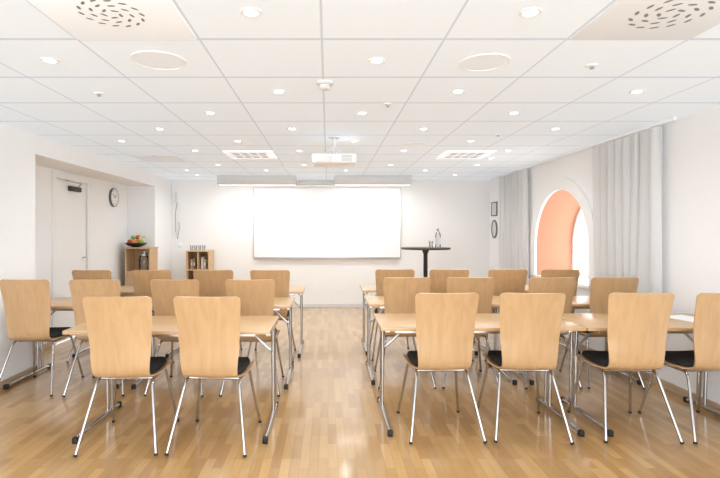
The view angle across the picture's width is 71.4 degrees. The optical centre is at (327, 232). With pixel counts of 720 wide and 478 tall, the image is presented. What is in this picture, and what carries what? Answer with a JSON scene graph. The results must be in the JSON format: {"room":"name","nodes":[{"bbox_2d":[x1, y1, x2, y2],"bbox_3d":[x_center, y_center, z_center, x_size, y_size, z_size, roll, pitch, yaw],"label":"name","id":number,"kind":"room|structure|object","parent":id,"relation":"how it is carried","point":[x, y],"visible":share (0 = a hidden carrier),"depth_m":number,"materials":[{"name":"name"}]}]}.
{"room":"conference room","nodes":[
{"label":"conference room","id":0,"kind":"room"},
{"bbox_2d":[0,122,171,380],"bbox_3d":[-3.080,0.195,3.700,0.540,2.290,10.600,0,0,0],"label":"wall","id":1,"kind":"structure","parent":0,"point":[28,160],"depth_m":5.75,"materials":[{"name":"paint"}]},
{"bbox_2d":[0,342,52,389],"bbox_3d":[-3.023,1.305,3.700,0.454,0.070,10.600,0,0,0],"label":"baseboard","id":2,"kind":"structure","parent":1,"relation":"attached to","point":[48,345],"depth_m":4.58,"materials":[{"name":"brown wood"}]},
{"bbox_2d":[56,178,86,343],"bbox_3d":[-3.251,0.335,6.345,0.099,1.990,0.790,0,0,0],"label":"door","id":3,"kind":"structure","parent":1,"relation":"in","point":[70,205],"depth_m":6.28,"materials":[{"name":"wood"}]},
{"bbox_2d":[66,180,81,191],"bbox_3d":[-3.175,-0.592,6.322,0.169,0.124,0.395,0,0,0],"label":"door closer","id":4,"kind":"object","parent":3,"relation":"attached to","point":[70,188],"depth_m":6.31,"materials":[{"name":"metal"}]},
{"bbox_2d":[52,171,90,345],"bbox_3d":[-3.250,0.305,6.345,0.040,2.070,0.930,0,0,0],"label":"trim","id":5,"kind":"structure","parent":1,"relation":"attached to","point":[55,174],"depth_m":5.93,"materials":[{"name":"white paint"}]},
{"bbox_2d":[109,188,118,206],"bbox_3d":[-3.232,-0.536,7.550,0.035,0.280,0.280,0,0,0],"label":"wall clock","id":6,"kind":"object","parent":1,"relation":"attached to","point":[113,193],"visible":1,"depth_m":7.50,"materials":[{"name":"plastic"}]},
{"bbox_2d":[172,180,489,303],"bbox_3d":[0.050,0.195,9.050,5.920,2.290,0.100,0,0,0],"label":"wall","id":7,"kind":"structure","parent":0,"point":[218,218],"depth_m":9.00,"materials":[{"name":"paint"}]},
{"bbox_2d":[175,192,179,238],"bbox_3d":[-2.706,-0.314,8.967,0.086,0.844,0.065,0,0,0],"label":"wall phone","id":8,"kind":"object","parent":7,"relation":"attached to","point":[177,194],"visible":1,"depth_m":8.96,"materials":[{"name":"white plastic"}]},
{"bbox_2d":[297,181,333,185],"bbox_3d":[-0.013,-0.877,8.883,2.422,0.105,0.235,0,0,0],"label":"projection screen","id":9,"kind":"object","parent":7,"relation":"attached to","point":[299,183],"visible":0.2,"depth_m":8.77,"materials":[{"name":"metal"}]},
{"bbox_2d":[253,187,400,257],"bbox_3d":[-0.013,-0.183,8.967,2.646,1.269,0.065,0,0,0],"label":"projection screen","id":10,"kind":"object","parent":7,"relation":"attached to","point":[288,222],"visible":1,"depth_m":8.98,"materials":[{"name":"fabric"}]},
{"bbox_2d":[255,257,398,257],"bbox_3d":[-0.013,0.444,8.967,2.570,0.016,0.065,0,0,0],"label":"tray","id":11,"kind":"object","parent":10,"relation":"on","point":[255,257],"depth_m":8.93,"materials":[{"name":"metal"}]},
{"bbox_2d":[292,304,377,307],"bbox_3d":[0.050,1.305,8.993,5.692,0.070,0.014,0,0,0],"label":"baseboard","id":12,"kind":"structure","parent":7,"relation":"attached to","point":[293,305],"depth_m":8.99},
{"bbox_2d":[0,0,719,179],"bbox_3d":[-0.170,-1.000,3.750,6.360,0.100,10.700,0,0,0],"label":"ceiling","id":13,"kind":"structure","parent":0,"point":[235,62],"depth_m":3.22,"materials":[{"name":"tile"}]},
{"bbox_2d":[40,57,59,63],"bbox_3d":[-1.530,-0.947,2.750,0.098,0.006,0.098,0,0,0],"label":"recessed light","id":14,"kind":"object","parent":13,"relation":"in","point":[43,59],"visible":1,"depth_m":2.75,"materials":[{"name":"white plastic"}]},
{"bbox_2d":[94,92,103,96],"bbox_3d":[-1.554,-0.937,3.393,0.068,0.026,0.068,0,0,0],"label":"ceiling sensor","id":15,"kind":"object","parent":13,"relation":"attached to","point":[98,94],"visible":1,"depth_m":3.38,"materials":[{"name":"white plastic"}]},
{"bbox_2d":[27,0,196,39],"bbox_3d":[-0.930,-0.946,2.150,0.580,0.008,0.580,0,0,0],"label":"ceiling vent","id":16,"kind":"object","parent":13,"relation":"in","point":[83,19],"visible":1,"depth_m":2.20,"materials":[{"name":"white metal"}]},
{"bbox_2d":[130,50,186,69],"bbox_3d":[-0.930,-0.947,2.750,0.300,0.007,0.300,0,0,0],"label":"ceiling speaker","id":17,"kind":"object","parent":13,"relation":"attached to","point":[160,60],"visible":1,"depth_m":2.74,"materials":[{"name":"white plastic"}]},
{"bbox_2d":[129,155,188,161],"bbox_3d":[-2.130,-0.944,6.350,0.580,0.012,0.580,0,0,0],"label":"ceiling panel","id":18,"kind":"object","parent":13,"relation":"attached to","point":[146,158],"visible":1,"depth_m":6.32,"materials":[{"name":"beige metal"}]},
{"bbox_2d":[204,111,215,114],"bbox_3d":[-0.930,-0.947,3.950,0.098,0.006,0.098,0,0,0],"label":"recessed light","id":19,"kind":"object","parent":13,"relation":"in","point":[206,112],"visible":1,"depth_m":3.93,"materials":[{"name":"white plastic"}]},
{"bbox_2d":[230,142,251,146],"bbox_3d":[-0.930,-0.947,5.350,0.240,0.007,0.240,0,0,0],"label":"ceiling speaker","id":20,"kind":"object","parent":13,"relation":"attached to","point":[239,144],"visible":1,"depth_m":5.33,"materials":[{"name":"white plastic"}]},
{"bbox_2d":[231,143,250,145],"bbox_3d":[-0.930,-0.947,5.350,0.221,0.005,0.221,0,0,0],"label":"grille","id":21,"kind":"object","parent":20,"relation":"attached to","point":[233,144],"depth_m":5.33,"materials":[{"name":"white metal"}]},
{"bbox_2d":[222,151,277,158],"bbox_3d":[-0.930,-0.943,6.050,0.580,0.014,0.580,0,0,0],"label":"ceiling vent","id":22,"kind":"object","parent":13,"relation":"in","point":[232,154],"visible":1,"depth_m":5.97,"materials":[{"name":"white metal"}]},
{"bbox_2d":[240,7,262,17],"bbox_3d":[-0.330,-0.947,2.150,0.098,0.006,0.098,0,0,0],"label":"recessed light","id":23,"kind":"object","parent":13,"relation":"in","point":[251,12],"visible":1,"depth_m":2.14,"materials":[{"name":"white plastic"}]},
{"bbox_2d":[217,176,296,185],"bbox_3d":[-1.173,-0.871,8.300,1.296,0.159,0.200,0,0,0],"label":"light","id":24,"kind":"object","parent":13,"relation":"hanging from","point":[221,180],"visible":1,"depth_m":8.20,"materials":[{"name":"metal"}]},
{"bbox_2d":[220,185,294,185],"bbox_3d":[-1.173,-0.794,8.300,1.256,0.006,0.140,0,0,0],"label":"diffuser","id":25,"kind":"object","parent":24,"relation":"attached to","point":[220,185],"depth_m":8.33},
{"bbox_2d":[272,89,285,93],"bbox_3d":[-0.330,-0.947,3.350,0.098,0.006,0.098,0,0,0],"label":"recessed light","id":26,"kind":"object","parent":13,"relation":"in","point":[276,91],"visible":1,"depth_m":3.35,"materials":[{"name":"white plastic"}]},
{"bbox_2d":[316,80,333,90],"bbox_3d":[-0.019,-0.925,3.150,0.110,0.050,0.110,0,0,0],"label":"smoke detector","id":27,"kind":"object","parent":13,"relation":"attached to","point":[324,85],"visible":1,"depth_m":3.12,"materials":[{"name":"white plastic"}]},
{"bbox_2d":[312,136,355,166],"bbox_3d":[0.059,-0.812,4.961,0.430,0.275,0.328,0,0,0],"label":"projector","id":28,"kind":"object","parent":13,"relation":"hanging from","point":[318,160],"visible":1,"depth_m":4.80,"materials":[{"name":"white plastic"}]},
{"bbox_2d":[356,111,367,114],"bbox_3d":[0.270,-0.947,3.950,0.098,0.006,0.098,0,0,0],"label":"recessed light","id":29,"kind":"object","parent":13,"relation":"in","point":[359,112],"visible":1,"depth_m":3.94,"materials":[{"name":"white plastic"}]},
{"bbox_2d":[334,176,411,185],"bbox_3d":[0.738,-0.871,8.300,1.279,0.159,0.200,0,0,0],"label":"light","id":30,"kind":"object","parent":13,"relation":"hanging from","point":[338,180],"visible":1,"depth_m":8.20,"materials":[{"name":"metal"}]},
{"bbox_2d":[335,185,408,185],"bbox_3d":[0.738,-0.794,8.300,1.239,0.006,0.140,0,0,0],"label":"diffuser","id":31,"kind":"object","parent":30,"relation":"attached to","point":[335,185],"depth_m":8.33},
{"bbox_2d":[368,57,385,63],"bbox_3d":[0.270,-0.947,2.750,0.098,0.006,0.098,0,0,0],"label":"recessed light","id":32,"kind":"object","parent":13,"relation":"in","point":[376,60],"visible":1,"depth_m":2.75,"materials":[{"name":"white plastic"}]},
{"bbox_2d":[404,142,425,146],"bbox_3d":[0.930,-0.947,5.350,0.240,0.007,0.240,0,0,0],"label":"ceiling speaker","id":33,"kind":"object","parent":13,"relation":"attached to","point":[412,144],"visible":1,"depth_m":5.33,"materials":[{"name":"white plastic"}]},
{"bbox_2d":[405,143,424,145],"bbox_3d":[0.930,-0.947,5.350,0.221,0.005,0.221,0,0,0],"label":"grille","id":34,"kind":"object","parent":33,"relation":"attached to","point":[406,144],"depth_m":5.33,"materials":[{"name":"white metal"}]},
{"bbox_2d":[450,89,464,93],"bbox_3d":[0.870,-0.947,3.350,0.098,0.006,0.098,0,0,0],"label":"recessed light","id":35,"kind":"object","parent":13,"relation":"in","point":[456,91],"visible":1,"depth_m":3.35,"materials":[{"name":"white plastic"}]},
{"bbox_2d":[435,151,495,158],"bbox_3d":[1.650,-0.943,6.050,0.580,0.014,0.580,0,0,0],"label":"ceiling vent","id":36,"kind":"object","parent":13,"relation":"in","point":[447,154],"visible":1,"depth_m":5.97,"materials":[{"name":"white metal"}]},
{"bbox_2d":[458,53,510,70],"bbox_3d":[0.870,-0.947,2.780,0.280,0.007,0.280,0,0,0],"label":"ceiling speaker","id":37,"kind":"object","parent":13,"relation":"attached to","point":[487,61],"visible":1,"depth_m":2.77,"materials":[{"name":"white plastic"}]},
{"bbox_2d":[508,111,520,114],"bbox_3d":[1.470,-0.947,3.950,0.098,0.006,0.098,0,0,0],"label":"recessed light","id":38,"kind":"object","parent":13,"relation":"in","point":[513,112],"visible":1,"depth_m":3.94,"materials":[{"name":"white plastic"}]},
{"bbox_2d":[518,7,542,17],"bbox_3d":[0.870,-0.947,2.150,0.098,0.006,0.098,0,0,0],"label":"recessed light","id":39,"kind":"object","parent":13,"relation":"in","point":[529,12],"visible":1,"depth_m":2.14,"materials":[{"name":"white plastic"}]},
{"bbox_2d":[492,117,676,178],"bbox_3d":[2.835,-0.935,6.343,0.032,0.030,4.515,0,0,0],"label":"rail","id":40,"kind":"object","parent":13,"relation":"attached to","point":[671,119],"visible":1,"depth_m":5.21,"materials":[{"name":"white metal"}]},
{"bbox_2d":[499,169,528,284],"bbox_3d":[2.834,-0.066,7.699,0.068,1.712,1.181,0,0,0],"label":"curtain","id":41,"kind":"object","parent":40,"relation":"hanging from","point":[513,187],"visible":0.91,"depth_m":7.60,"materials":[{"name":"fabric"}]},
{"bbox_2d":[593,126,661,292],"bbox_3d":[2.835,-0.066,4.799,0.077,1.712,1.076,0,0,0],"label":"curtain","id":42,"kind":"object","parent":40,"relation":"hanging from","point":[627,170],"visible":0.78,"depth_m":4.66,"materials":[{"name":"fabric"}]},
{"bbox_2d":[585,63,598,69],"bbox_3d":[1.493,-0.937,2.827,0.068,0.026,0.068,0,0,0],"label":"ceiling sensor","id":43,"kind":"object","parent":13,"relation":"attached to","point":[591,66],"visible":1,"depth_m":2.81,"materials":[{"name":"white plastic"}]},
{"bbox_2d":[629,89,644,93],"bbox_3d":[2.070,-0.947,3.350,0.098,0.006,0.098,0,0,0],"label":"recessed light","id":44,"kind":"object","parent":13,"relation":"in","point":[636,91],"visible":1,"depth_m":3.35,"materials":[{"name":"white plastic"}]},
{"bbox_2d":[570,0,719,39],"bbox_3d":[1.470,-0.946,2.150,0.580,0.008,0.580,0,0,0],"label":"ceiling vent","id":45,"kind":"object","parent":13,"relation":"in","point":[624,19],"visible":1,"depth_m":2.22,"materials":[{"name":"beige metal"}]},
{"bbox_2d":[0,308,719,477],"bbox_3d":[-0.170,1.390,3.750,6.360,0.100,10.700,0,0,0],"label":"floor","id":46,"kind":"structure","parent":0,"point":[329,422],"depth_m":3.52,"materials":[{"name":"brown wood"}]},
{"bbox_2d":[0,279,83,396],"bbox_3d":[-2.493,0.859,4.349,0.499,0.958,0.584,0,0,0],"label":"chair","id":47,"kind":"object","parent":46,"relation":"on","point":[27,303],"visible":0.94,"depth_m":4.13,"materials":[{"name":"brown wood"}]},
{"bbox_2d":[3,297,151,388],"bbox_3d":[-2.265,0.990,4.630,1.050,0.700,0.700,0,0,0],"label":"folding table","id":48,"kind":"object","parent":46,"relation":"on","point":[57,303],"visible":0.34,"depth_m":4.61,"materials":[{"name":"brown wood"}]},
{"bbox_2d":[66,270,111,362],"bbox_3d":[-2.436,0.859,5.409,0.499,0.958,0.584,0,0,1],"label":"chair","id":49,"kind":"object","parent":46,"relation":"on","point":[77,274],"visible":0.12,"depth_m":5.14,"materials":[{"name":"brown wood"}]},
{"bbox_2d":[62,279,124,396],"bbox_3d":[-1.927,0.859,4.349,0.499,0.958,0.584,0,0,-3],"label":"chair","id":50,"kind":"object","parent":46,"relation":"on","point":[79,289],"visible":0.3,"depth_m":4.10,"materials":[{"name":"brown wood"}]},
{"bbox_2d":[72,286,178,357],"bbox_3d":[-2.215,0.990,5.710,1.090,0.700,0.700,0,0,0],"label":"folding table","id":51,"kind":"object","parent":46,"relation":"on","point":[124,290],"visible":0.18,"depth_m":5.51,"materials":[{"name":"brown wood"}]},
{"bbox_2d":[73,296,178,456],"bbox_3d":[-1.279,0.859,3.259,0.499,0.958,0.584,0,0,-2],"label":"chair","id":52,"kind":"object","parent":46,"relation":"on","point":[119,329],"visible":1,"depth_m":3.04,"materials":[{"name":"brown wood"}]},
{"bbox_2d":[124,247,157,296],"bbox_3d":[-2.941,0.782,7.889,0.406,1.116,0.382,0,0,0],"label":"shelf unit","id":53,"kind":"object","parent":46,"relation":"on","point":[132,254],"visible":0.42,"depth_m":7.88,"materials":[{"name":"brown wood"}]},
{"bbox_2d":[125,243,146,246],"bbox_3d":[-3.026,0.189,7.880,0.336,0.069,0.336,0,0,0],"label":"fruit bowl","id":54,"kind":"object","parent":53,"relation":"on","point":[128,244],"visible":0.79,"depth_m":7.76,"materials":[{"name":"black ceramic"}]},
{"bbox_2d":[139,251,148,269],"bbox_3d":[-2.881,0.438,7.840,0.160,0.300,0.160,0,0,0],"label":"thermos","id":55,"kind":"object","parent":53,"relation":"in","point":[144,253],"visible":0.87,"depth_m":7.85,"materials":[{"name":"metal"}]},
{"bbox_2d":[131,270,173,362],"bbox_3d":[-1.827,0.859,5.409,0.499,0.958,0.584,0,0,0],"label":"chair","id":56,"kind":"object","parent":46,"relation":"on","point":[141,279],"visible":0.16,"depth_m":5.15,"materials":[{"name":"brown wood"}]},
{"bbox_2d":[62,316,278,443],"bbox_3d":[-1.060,0.990,3.520,1.360,0.700,0.700,0,0,0],"label":"folding table","id":57,"kind":"object","parent":46,"relation":"on","point":[162,326],"visible":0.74,"depth_m":3.54,"materials":[{"name":"brown wood"}]},
{"bbox_2d":[143,279,203,396],"bbox_3d":[-1.247,0.859,4.349,0.499,0.958,0.584,0,0,3],"label":"chair","id":58,"kind":"object","parent":46,"relation":"on","point":[163,292],"visible":0.33,"depth_m":4.10,"materials":[{"name":"brown wood"}]},
{"bbox_2d":[186,250,213,279],"bbox_3d":[-2.247,0.821,8.795,0.403,1.038,0.360,0,0,0],"label":"shelf unit","id":59,"kind":"object","parent":46,"relation":"on","point":[190,254],"visible":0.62,"depth_m":8.70,"materials":[{"name":"brown wood"}]},
{"bbox_2d":[193,258,196,268],"bbox_3d":[-2.333,0.535,8.819,0.038,0.190,0.202,0,0,0],"label":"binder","id":60,"kind":"object","parent":59,"relation":"on","point":[194,259],"visible":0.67,"depth_m":8.73,"materials":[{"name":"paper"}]},
{"bbox_2d":[201,257,205,268],"bbox_3d":[-2.195,0.525,8.819,0.038,0.210,0.202,0,0,0],"label":"binder","id":61,"kind":"object","parent":59,"relation":"on","point":[202,258],"visible":0.69,"depth_m":8.72,"materials":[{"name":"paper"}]},
{"bbox_2d":[204,259,207,268],"bbox_3d":[-2.150,0.545,8.819,0.038,0.170,0.202,0,0,0],"label":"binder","id":62,"kind":"object","parent":59,"relation":"on","point":[205,260],"visible":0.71,"depth_m":8.74,"materials":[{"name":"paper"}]},
{"bbox_2d":[131,297,294,388],"bbox_3d":[-1.030,0.990,4.630,1.400,0.700,0.700,0,0,0],"label":"folding table","id":63,"kind":"object","parent":46,"relation":"on","point":[285,303],"visible":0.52,"depth_m":4.74,"materials":[{"name":"brown wood"}]},
{"bbox_2d":[165,296,261,457],"bbox_3d":[-0.718,0.859,3.259,0.499,0.958,0.584,0,0,3],"label":"chair","id":64,"kind":"object","parent":46,"relation":"on","point":[208,328],"visible":1,"depth_m":3.04,"materials":[{"name":"brown wood"}]},
{"bbox_2d":[193,270,241,349],"bbox_3d":[-1.197,0.859,5.409,0.499,0.958,0.584,0,0,-3],"label":"chair","id":65,"kind":"object","parent":46,"relation":"on","point":[211,282],"visible":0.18,"depth_m":5.16,"materials":[{"name":"brown wood"}]},
{"bbox_2d":[219,279,283,396],"bbox_3d":[-0.640,0.859,4.349,0.499,0.958,0.584,0,0,0],"label":"chair","id":66,"kind":"object","parent":46,"relation":"on","point":[256,297],"visible":0.43,"depth_m":4.11,"materials":[{"name":"brown wood"}]},
{"bbox_2d":[247,270,295,362],"bbox_3d":[-0.599,0.859,5.409,0.499,0.958,0.584,0,0,0],"label":"chair","id":67,"kind":"object","parent":46,"relation":"on","point":[281,278],"visible":0.32,"depth_m":5.16,"materials":[{"name":"brown wood"}]},
{"bbox_2d":[289,286,305,357],"bbox_3d":[-0.965,0.990,5.710,1.390,0.700,0.700,0,0,0],"label":"folding table","id":68,"kind":"object","parent":46,"relation":"on","point":[293,290],"visible":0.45,"depth_m":5.82,"materials":[{"name":"brown wood"}]},
{"bbox_2d":[370,269,416,360],"bbox_3d":[0.702,0.859,5.489,0.499,0.958,0.584,0,0,0],"label":"chair","id":69,"kind":"object","parent":46,"relation":"on","point":[380,274],"visible":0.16,"depth_m":5.24,"materials":[{"name":"brown wood"}]},
{"bbox_2d":[374,277,436,388],"bbox_3d":[0.679,0.859,4.549,0.499,0.958,0.584,0,0,0],"label":"chair","id":70,"kind":"object","parent":46,"relation":"on","point":[400,293],"visible":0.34,"depth_m":4.31,"materials":[{"name":"brown wood"}]},
{"bbox_2d":[360,285,477,354],"bbox_3d":[1.070,0.990,5.830,1.360,0.700,0.700,0,0,0],"label":"folding table","id":71,"kind":"object","parent":46,"relation":"on","point":[366,289],"visible":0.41,"depth_m":5.89,"materials":[{"name":"brown wood"}]},
{"bbox_2d":[401,247,450,276],"bbox_3d":[1.482,0.780,7.600,0.744,1.120,0.744,0,0,0],"label":"bistro table","id":72,"kind":"object","parent":46,"relation":"on","point":[425,250],"visible":0.5,"depth_m":7.57,"materials":[{"name":"metal"}]},
{"bbox_2d":[435,229,440,247],"bbox_3d":[1.661,0.076,7.550,0.081,0.284,0.081,0,0,0],"label":"water bottle","id":73,"kind":"object","parent":72,"relation":"on","point":[437,240],"visible":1,"depth_m":7.53,"materials":[{"name":"clear glass"}]},
{"bbox_2d":[364,296,516,384],"bbox_3d":[1.060,0.990,4.750,1.380,0.700,0.700,0,0,0],"label":"folding table","id":74,"kind":"object","parent":46,"relation":"on","point":[372,301],"visible":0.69,"depth_m":4.85,"materials":[{"name":"brown wood"}]},
{"bbox_2d":[397,293,486,443],"bbox_3d":[0.753,0.859,3.439,0.499,0.958,0.584,0,0,-2],"label":"chair","id":75,"kind":"object","parent":46,"relation":"on","point":[445,322],"visible":1,"depth_m":3.22,"materials":[{"name":"brown wood"}]},
{"bbox_2d":[429,269,473,360],"bbox_3d":[1.278,0.859,5.489,0.499,0.958,0.584,0,0,2],"label":"chair","id":76,"kind":"object","parent":46,"relation":"on","point":[438,277],"visible":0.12,"depth_m":5.23,"materials":[{"name":"brown wood"}]},
{"bbox_2d":[442,277,500,388],"bbox_3d":[1.238,0.859,4.549,0.499,0.958,0.584,0,0,2],"label":"chair","id":77,"kind":"object","parent":46,"relation":"on","point":[483,286],"visible":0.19,"depth_m":4.30,"materials":[{"name":"brown wood"}]},
{"bbox_2d":[373,313,586,436],"bbox_3d":[1.055,0.990,3.630,1.390,0.700,0.700,0,0,0],"label":"folding table","id":78,"kind":"object","parent":46,"relation":"on","point":[401,323],"visible":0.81,"depth_m":3.62,"materials":[{"name":"brown wood"}]},
{"bbox_2d":[473,269,527,360],"bbox_3d":[1.886,0.859,5.489,0.499,0.958,0.584,0,0,0],"label":"chair","id":79,"kind":"object","parent":46,"relation":"on","point":[506,280],"visible":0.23,"depth_m":5.24,"materials":[{"name":"brown wood"}]},
{"bbox_2d":[475,292,573,444],"bbox_3d":[1.320,0.859,3.439,0.499,0.958,0.584,0,0,3],"label":"chair","id":80,"kind":"object","parent":46,"relation":"on","point":[530,323],"visible":1,"depth_m":3.22,"materials":[{"name":"brown wood"}]},
{"bbox_2d":[474,285,580,353],"bbox_3d":[2.268,0.990,5.830,1.015,0.700,0.700,0,0,0],"label":"folding table","id":81,"kind":"object","parent":46,"relation":"on","point":[526,286],"visible":0.12,"depth_m":5.81,"materials":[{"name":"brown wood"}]},
{"bbox_2d":[525,277,582,388],"bbox_3d":[1.927,0.859,4.549,0.499,0.958,0.584,0,0,-1],"label":"chair","id":82,"kind":"object","parent":46,"relation":"on","point":[565,285],"visible":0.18,"depth_m":4.29,"materials":[{"name":"brown wood"}]},
{"bbox_2d":[541,269,583,360],"bbox_3d":[2.432,0.859,5.489,0.499,0.958,0.584,0,0,-2],"label":"chair","id":83,"kind":"object","parent":46,"relation":"on","point":[550,273],"visible":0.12,"depth_m":5.22,"materials":[{"name":"brown wood"}]},
{"bbox_2d":[516,296,641,384],"bbox_3d":[2.268,0.990,4.750,1.015,0.700,0.700,0,0,0],"label":"folding table","id":84,"kind":"object","parent":46,"relation":"on","point":[579,302],"visible":0.16,"depth_m":4.56,"materials":[{"name":"brown wood"}]},
{"bbox_2d":[559,277,645,388],"bbox_3d":[2.468,0.859,4.549,0.499,0.958,0.584,0,0,0],"label":"chair","id":85,"kind":"object","parent":46,"relation":"on","point":[601,288],"visible":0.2,"depth_m":4.30,"materials":[{"name":"brown wood"}]},
{"bbox_2d":[567,293,683,443],"bbox_3d":[2.009,0.859,3.439,0.499,0.958,0.584,0,0,2],"label":"chair","id":86,"kind":"object","parent":46,"relation":"on","point":[637,323],"visible":1,"depth_m":3.22,"materials":[{"name":"brown wood"}]},
{"bbox_2d":[561,313,719,436],"bbox_3d":[2.320,0.990,3.630,1.120,0.700,0.700,0,0,0],"label":"folding table","id":87,"kind":"object","parent":46,"relation":"on","point":[594,322],"visible":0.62,"depth_m":3.74,"materials":[{"name":"brown wood"}]},
{"bbox_2d":[670,315,693,322],"bbox_3d":[2.680,0.637,3.720,0.210,0.004,0.296,0,0,-11],"label":"paper","id":88,"kind":"object","parent":87,"relation":"on","point":[678,317],"visible":0.43,"depth_m":3.76,"materials":[{"name":"white paper"}]},
{"bbox_2d":[638,293,719,444],"bbox_3d":[2.546,0.859,3.439,0.499,0.958,0.584,0,0,-2],"label":"chair","id":89,"kind":"object","parent":46,"relation":"on","point":[705,356],"visible":0.9,"depth_m":3.23,"materials":[{"name":"brown wood"}]},
{"bbox_2d":[490,105,719,403],"bbox_3d":[2.910,0.195,3.700,0.001,2.290,10.600,0,0,0],"label":"wall","id":90,"kind":"structure","parent":0,"point":[690,143],"depth_m":4.10,"materials":[{"name":"paint"}]},
{"bbox_2d":[491,202,497,215],"bbox_3d":[2.900,-0.419,8.720,0.020,0.244,0.280,0,0,0],"label":"picture frame","id":91,"kind":"object","parent":90,"relation":"attached to","point":[494,205],"visible":1,"depth_m":8.70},
{"bbox_2d":[492,203,495,214],"bbox_3d":[2.903,-0.419,8.720,0.010,0.216,0.252,0,0,0],"label":"print","id":92,"kind":"object","parent":91,"relation":"attached to","point":[493,204],"depth_m":8.73},
{"bbox_2d":[491,220,497,237],"bbox_3d":[2.900,-0.070,8.720,0.020,0.320,0.280,0,0,0],"label":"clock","id":93,"kind":"object","parent":90,"relation":"attached to","point":[494,228],"visible":1,"depth_m":8.71,"materials":[{"name":"white"}]},
{"bbox_2d":[492,222,495,235],"bbox_3d":[2.902,-0.070,8.720,0.001,0.282,0.246,0,0,0],"label":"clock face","id":94,"kind":"object","parent":93,"relation":"attached to","point":[494,225],"depth_m":8.71,"materials":[{"name":"white"}]},
{"bbox_2d":[537,190,579,274],"bbox_3d":[3.175,0.025,6.250,0.530,1.130,1.440,0,0,0],"label":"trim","id":95,"kind":"structure","parent":90,"relation":"attached to","point":[559,213],"depth_m":6.94,"materials":[{"name":"paint"}]},
{"bbox_2d":[530,177,593,286],"bbox_3d":[2.895,-0.050,6.250,0.030,1.280,1.740,0,0,0],"label":"trim","id":96,"kind":"structure","parent":90,"relation":"attached to","point":[569,185],"depth_m":6.04,"materials":[{"name":"white paint"}]},
{"bbox_2d":[535,275,589,288],"bbox_3d":[3.160,0.603,6.250,0.560,0.035,1.438,0,0,0],"label":"window sill","id":97,"kind":"structure","parent":90,"relation":"attached to","point":[583,281],"depth_m":5.91,"materials":[{"name":"white paint"}]},
{"bbox_2d":[572,208,587,277],"bbox_3d":[3.420,0.025,6.250,0.040,1.130,1.440,0,0,0],"label":"window","id":98,"kind":"structure","parent":90,"relation":"in","point":[574,236],"depth_m":6.92,"materials":[{"name":"white glass"}]},
{"bbox_2d":[560,336,719,410],"bbox_3d":[2.903,1.305,3.700,0.014,0.070,10.600,0,0,0],"label":"baseboard","id":99,"kind":"structure","parent":90,"relation":"attached to","point":[667,385],"depth_m":4.23,"materials":[{"name":"brown wood"}]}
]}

